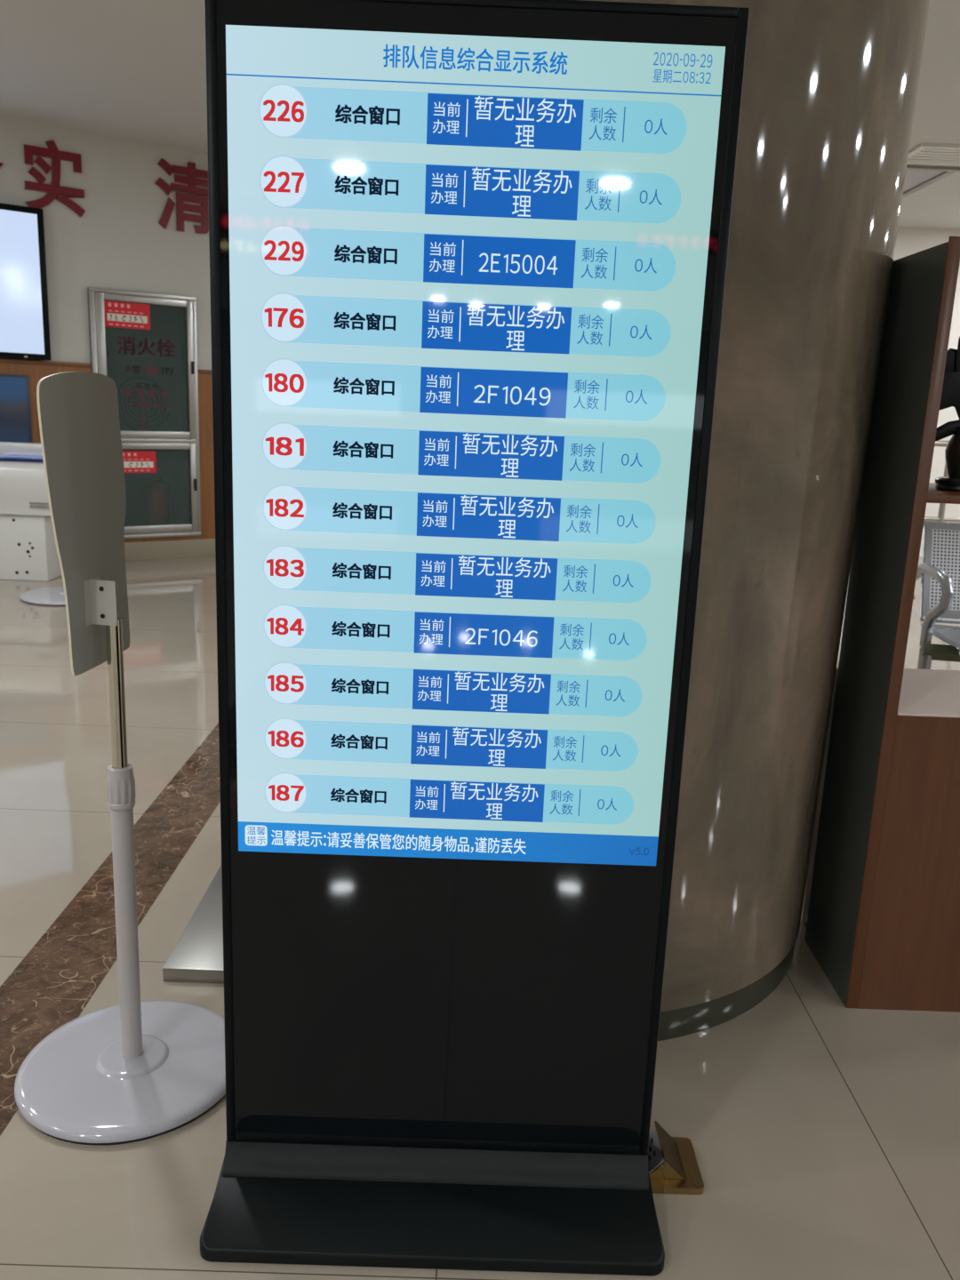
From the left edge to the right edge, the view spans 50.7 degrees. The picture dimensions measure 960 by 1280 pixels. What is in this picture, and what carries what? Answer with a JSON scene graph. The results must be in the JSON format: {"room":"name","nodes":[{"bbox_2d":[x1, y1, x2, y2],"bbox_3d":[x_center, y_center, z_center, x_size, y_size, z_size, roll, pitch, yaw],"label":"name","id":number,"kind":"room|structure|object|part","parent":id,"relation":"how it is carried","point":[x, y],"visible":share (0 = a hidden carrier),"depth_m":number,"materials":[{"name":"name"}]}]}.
{"room":"public hall","nodes":[
{"label":"public hall","id":0,"kind":"room"},
{"bbox_2d":[0,115,211,369],"bbox_3d":[-7.596,-1.387,3.626,19.600,2.900,0.300,-7,16,-36],"label":"wall","id":1,"kind":"structure","parent":0,"point":[119,242],"depth_m":6.96,"materials":[{"name":"white paint"}]},
{"bbox_2d":[0,202,51,360],"bbox_3d":[-3.576,-2.272,6.245,1.711,0.959,0.058,-7,16,-36],"label":"wall screen","id":2,"kind":"object","parent":1,"relation":"attached to","point":[24,311],"visible":1,"depth_m":6.64,"materials":[{"name":"black plastic"}]},
{"bbox_2d":[24,140,85,217],"bbox_3d":[-2.814,-3.059,6.693,0.378,0.454,0.018,-7,16,-36],"label":"letter","id":3,"kind":"object","parent":1,"relation":"attached to","point":[52,189],"depth_m":6.67,"materials":[{"name":"red plastic"}]},
{"bbox_2d":[0,358,211,374],"bbox_3d":[-7.580,-1.282,3.454,19.400,0.028,0.028,-7,16,-36],"label":"trim","id":4,"kind":"structure","parent":1,"relation":"attached to","point":[2,360],"depth_m":6.89,"materials":[{"name":"brown wood"}]},
{"bbox_2d":[0,362,215,543],"bbox_3d":[-7.607,-0.666,3.598,19.400,1.237,0.020,-7,16,-36],"label":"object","id":5,"kind":"structure","parent":1,"relation":"attached to","point":[36,372],"depth_m":7.61,"materials":[{"name":"brown wood"}]},
{"bbox_2d":[87,287,200,539],"bbox_3d":[-2.499,-1.640,7.465,0.758,1.743,0.356,-7,16,-36],"label":"cabinet","id":6,"kind":"object","parent":1,"relation":"attached to","point":[132,333],"visible":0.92,"depth_m":7.52,"materials":[{"name":"grey"}]},
{"bbox_2d":[117,376,170,431],"bbox_3d":[-2.495,-1.726,7.496,0.112,0.448,0.414,14,17,41],"label":"hose reel","id":7,"kind":"object","parent":6,"relation":"in","point":[142,412],"visible":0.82,"depth_m":7.48,"materials":[{"name":"grey fabric"}]},
{"bbox_3d":[-2.395,-1.950,7.275,0.691,0.984,0.034,-7,16,-36],"label":"door","id":8,"kind":"part","parent":6,"relation":"part of","materials":[{"name":"metal"}]},
{"bbox_2d":[145,475,171,525],"bbox_3d":[-2.443,-1.025,7.673,0.170,0.434,0.153,2,13,-1],"label":"fire extinguisher","id":9,"kind":"object","parent":6,"relation":"in","point":[156,494],"visible":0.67,"depth_m":7.62,"materials":[{"name":"red paint"}]},
{"bbox_3d":[-2.429,-1.116,7.467,0.691,0.665,0.034,-7,16,-36],"label":"door","id":10,"kind":"part","parent":6,"relation":"part of","materials":[{"name":"glass"}]},
{"bbox_2d":[124,538,215,560],"bbox_3d":[-7.631,0.003,3.748,19.400,0.135,0.030,-7,16,-36],"label":"baseboard","id":11,"kind":"structure","parent":1,"relation":"attached to","point":[149,550],"depth_m":7.65,"materials":[{"name":"beige stone"}]},
{"bbox_2d":[155,158,208,233],"bbox_3d":[-2.103,-3.159,7.218,0.422,0.470,0.018,-7,16,-36],"label":"letter","id":12,"kind":"object","parent":1,"relation":"attached to","point":[190,171],"depth_m":7.22,"materials":[{"name":"red plastic"}]},
{"bbox_2d":[0,556,959,1279],"bbox_3d":[-2.567,1.929,-3.220,31.000,0.100,32.150,2,13,-1],"label":"floor","id":13,"kind":"structure","parent":0,"point":[824,1134],"depth_m":1.87,"materials":[{"name":"beige tile"}]},
{"bbox_2d":[0,441,61,581],"bbox_3d":[-2.970,-0.838,6.592,0.525,0.865,0.405,2,13,-1],"label":"terminal","id":14,"kind":"object","parent":13,"relation":"on","point":[28,546],"visible":0.78,"depth_m":6.48,"materials":[{"name":"white plastic"}]},
{"bbox_2d":[0,374,32,442],"bbox_3d":[-3.522,-1.495,6.529,1.172,0.470,0.016,-7,16,-36],"label":"monitor","id":15,"kind":"object","parent":14,"relation":"on","point":[15,413],"visible":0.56,"depth_m":6.81,"materials":[{"name":"blue"}]},
{"bbox_2d":[0,456,42,460],"bbox_3d":[-2.954,-1.172,6.474,0.510,0.010,0.285,2,13,-1],"label":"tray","id":16,"kind":"object","parent":14,"relation":"on","point":[2,458],"depth_m":6.35,"materials":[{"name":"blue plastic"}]},
{"bbox_2d":[19,585,65,606],"bbox_3d":[-2.436,-0.859,5.944,0.560,1.238,0.560,2,13,-1],"label":"sign stand","id":17,"kind":"object","parent":13,"relation":"on","point":[52,596],"visible":0.16,"depth_m":5.93,"materials":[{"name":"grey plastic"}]},
{"bbox_2d":[0,723,220,1135],"bbox_3d":[-0.895,0.856,1.537,0.198,0.011,11.900,2,13,-1],"label":"border strip","id":18,"kind":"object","parent":13,"relation":"on","point":[52,986],"depth_m":2.32,"materials":[{"name":"brown stone"}]},
{"bbox_2d":[14,371,225,1145],"bbox_3d":[-0.612,0.186,1.716,0.396,1.238,0.396,2,13,-1],"label":"sign stand","id":19,"kind":"object","parent":13,"relation":"on","point":[133,1069],"visible":0.94,"depth_m":1.72,"materials":[{"name":"grey plastic"}]},
{"bbox_2d":[162,864,223,983],"bbox_3d":[-0.562,0.601,2.616,0.216,0.032,0.983,2,13,-1],"label":"base plate","id":20,"kind":"object","parent":13,"relation":"on","point":[197,956],"visible":0.29,"depth_m":2.22,"materials":[{"name":"silver metal"}]},
{"bbox_2d":[199,0,749,1275],"bbox_3d":[-0.036,0.043,1.431,0.675,1.687,0.343,2,13,-1],"label":"kiosk","id":21,"kind":"object","parent":13,"relation":"on","point":[468,259],"visible":1,"depth_m":1.38,"materials":[{"name":"black metal"}]},
{"bbox_3d":[-0.068,0.832,1.612,0.675,0.066,0.343,2,13,-1],"label":"plate","id":22,"kind":"part","parent":21,"relation":"part of","materials":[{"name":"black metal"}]},
{"bbox_2d":[648,1120,703,1194],"bbox_3d":[0.299,0.842,1.663,0.118,0.056,0.116,2,13,-1],"label":"socket","id":23,"kind":"object","parent":13,"relation":"on","point":[673,1167],"visible":0.72,"depth_m":1.64,"materials":[{"name":"gold metal"}]},
{"bbox_2d":[648,1129,664,1174],"bbox_3d":[0.282,0.840,1.661,0.028,0.032,0.071,2,13,-1],"label":"socket","id":24,"kind":"object","parent":23,"relation":"attached to","point":[656,1148],"depth_m":1.65,"materials":[{"name":"silver metal"}]},
{"bbox_3d":[0.312,0.837,1.660,0.042,0.044,0.085,2,13,-1],"label":"lid","id":25,"kind":"part","parent":23,"relation":"part of","materials":[{"name":"gold metal"}]},
{"bbox_2d":[584,0,929,1040],"bbox_3d":[0.227,-0.752,2.235,1.308,2.900,1.308,2,13,-1],"label":"marble column","id":26,"kind":"structure","parent":13,"relation":"on","point":[829,87],"depth_m":1.82,"materials":[{"name":"grey stone"}]},
{"bbox_2d":[801,236,959,1012],"bbox_3d":[1.369,0.008,2.168,1.130,1.538,0.393,2,13,-1],"label":"wooden cabinet","id":27,"kind":"object","parent":13,"relation":"on","point":[881,917],"visible":0.88,"depth_m":2.07,"materials":[{"name":"brown laminate"}]},
{"bbox_2d":[836,665,959,717],"bbox_3d":[1.365,0.125,2.188,1.079,0.005,0.375,2,13,-1],"label":"countertop","id":28,"kind":"structure","parent":27,"relation":"on","point":[924,692],"depth_m":2.15,"materials":[{"name":"beige laminate"}]},
{"bbox_3d":[1.382,-0.289,2.103,1.079,0.016,0.386,2,13,-1],"label":"shelf","id":29,"kind":"part","parent":27,"relation":"part of","materials":[{"name":"brown wood"}]},
{"bbox_2d":[935,336,959,491],"bbox_3d":[0.995,-0.454,2.025,0.192,0.307,0.112,9,14,26],"label":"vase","id":30,"kind":"object","parent":27,"relation":"on","point":[950,394],"visible":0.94,"depth_m":2.02,"materials":[{"name":"black"}]},
{"bbox_2d":[912,440,959,599],"bbox_3d":[3.747,-0.693,6.570,3.200,1.120,0.040,2,13,-1],"label":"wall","id":31,"kind":"structure","parent":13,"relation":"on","point":[940,517],"depth_m":6.53,"materials":[{"name":"white"}]},
{"bbox_3d":[3.768,-1.219,6.449,3.200,0.040,0.040,2,13,-1],"label":"rail","id":32,"kind":"part","parent":31,"relation":"part of","materials":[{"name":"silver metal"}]},
{"bbox_3d":[3.749,-0.752,6.557,3.200,0.028,0.028,2,13,-1],"label":"rail","id":33,"kind":"part","parent":31,"relation":"part of","materials":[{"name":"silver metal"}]},
{"bbox_3d":[2.977,-0.713,6.565,0.036,1.100,0.036,2,13,-1],"label":"post","id":34,"kind":"part","parent":31,"relation":"part of","materials":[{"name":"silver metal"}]},
{"bbox_2d":[915,520,959,669],"bbox_3d":[2.550,0.038,3.848,1.686,0.820,0.726,4,13,8],"label":"bench","id":35,"kind":"object","parent":13,"relation":"on","point":[939,570],"visible":0.69,"depth_m":4.15,"materials":[{"name":"grey metal"}]},
{"bbox_3d":[1.724,0.196,3.957,0.048,0.320,0.047,4,13,8],"label":"leg","id":36,"kind":"part","parent":35,"relation":"part of","materials":[{"name":"grey metal"}]},
{"bbox_3d":[1.749,-0.137,3.956,0.042,0.311,0.517,4,13,8],"label":"armrest","id":37,"kind":"part","parent":35,"relation":"part of","materials":[{"name":"grey metal"}]},
{"bbox_3d":[2.078,-0.268,4.149,0.510,0.396,0.163,4,13,8],"label":"backrest","id":38,"kind":"part","parent":35,"relation":"part of","materials":[{"name":"grey metal"}]},
{"bbox_3d":[2.012,0.011,3.844,0.510,0.027,0.549,4,13,8],"label":"seat","id":39,"kind":"part","parent":35,"relation":"part of","materials":[{"name":"grey metal"}]},
{"bbox_2d":[0,0,959,229],"bbox_3d":[-2.449,-0.993,-3.891,31.000,0.100,32.150,2,13,-1],"label":"ceiling","id":40,"kind":"structure","parent":0,"point":[129,69],"depth_m":5.44,"materials":[{"name":"paint"}]},
{"bbox_2d":[903,169,943,191],"bbox_3d":[2.199,-3.407,7.664,1.920,0.006,1.750,2,13,-1],"label":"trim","id":41,"kind":"structure","parent":40,"relation":"attached to","point":[913,178],"depth_m":7.06,"materials":[{"name":"paint"}]},
{"bbox_2d":[902,164,959,198],"bbox_3d":[2.938,-3.372,7.673,3.400,0.020,1.850,2,13,-1],"label":"trim","id":42,"kind":"structure","parent":40,"relation":"attached to","point":[948,171],"depth_m":6.83,"materials":[{"name":"grey"}]},
{"bbox_2d":[907,143,959,165],"bbox_3d":[3.049,-3.084,6.441,0.660,0.020,0.420,2,13,-1],"label":"ceiling vent","id":43,"kind":"object","parent":40,"relation":"in","point":[924,153],"visible":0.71,"depth_m":6.44,"materials":[{"name":"white metal"}]},
{"bbox_2d":[893,227,959,556],"bbox_3d":[6.578,-2.136,9.370,12.800,2.900,0.200,2,13,-1],"label":"wall","id":44,"kind":"structure","parent":0,"point":[909,241],"depth_m":9.09,"materials":[{"name":"white paint"}]}
]}

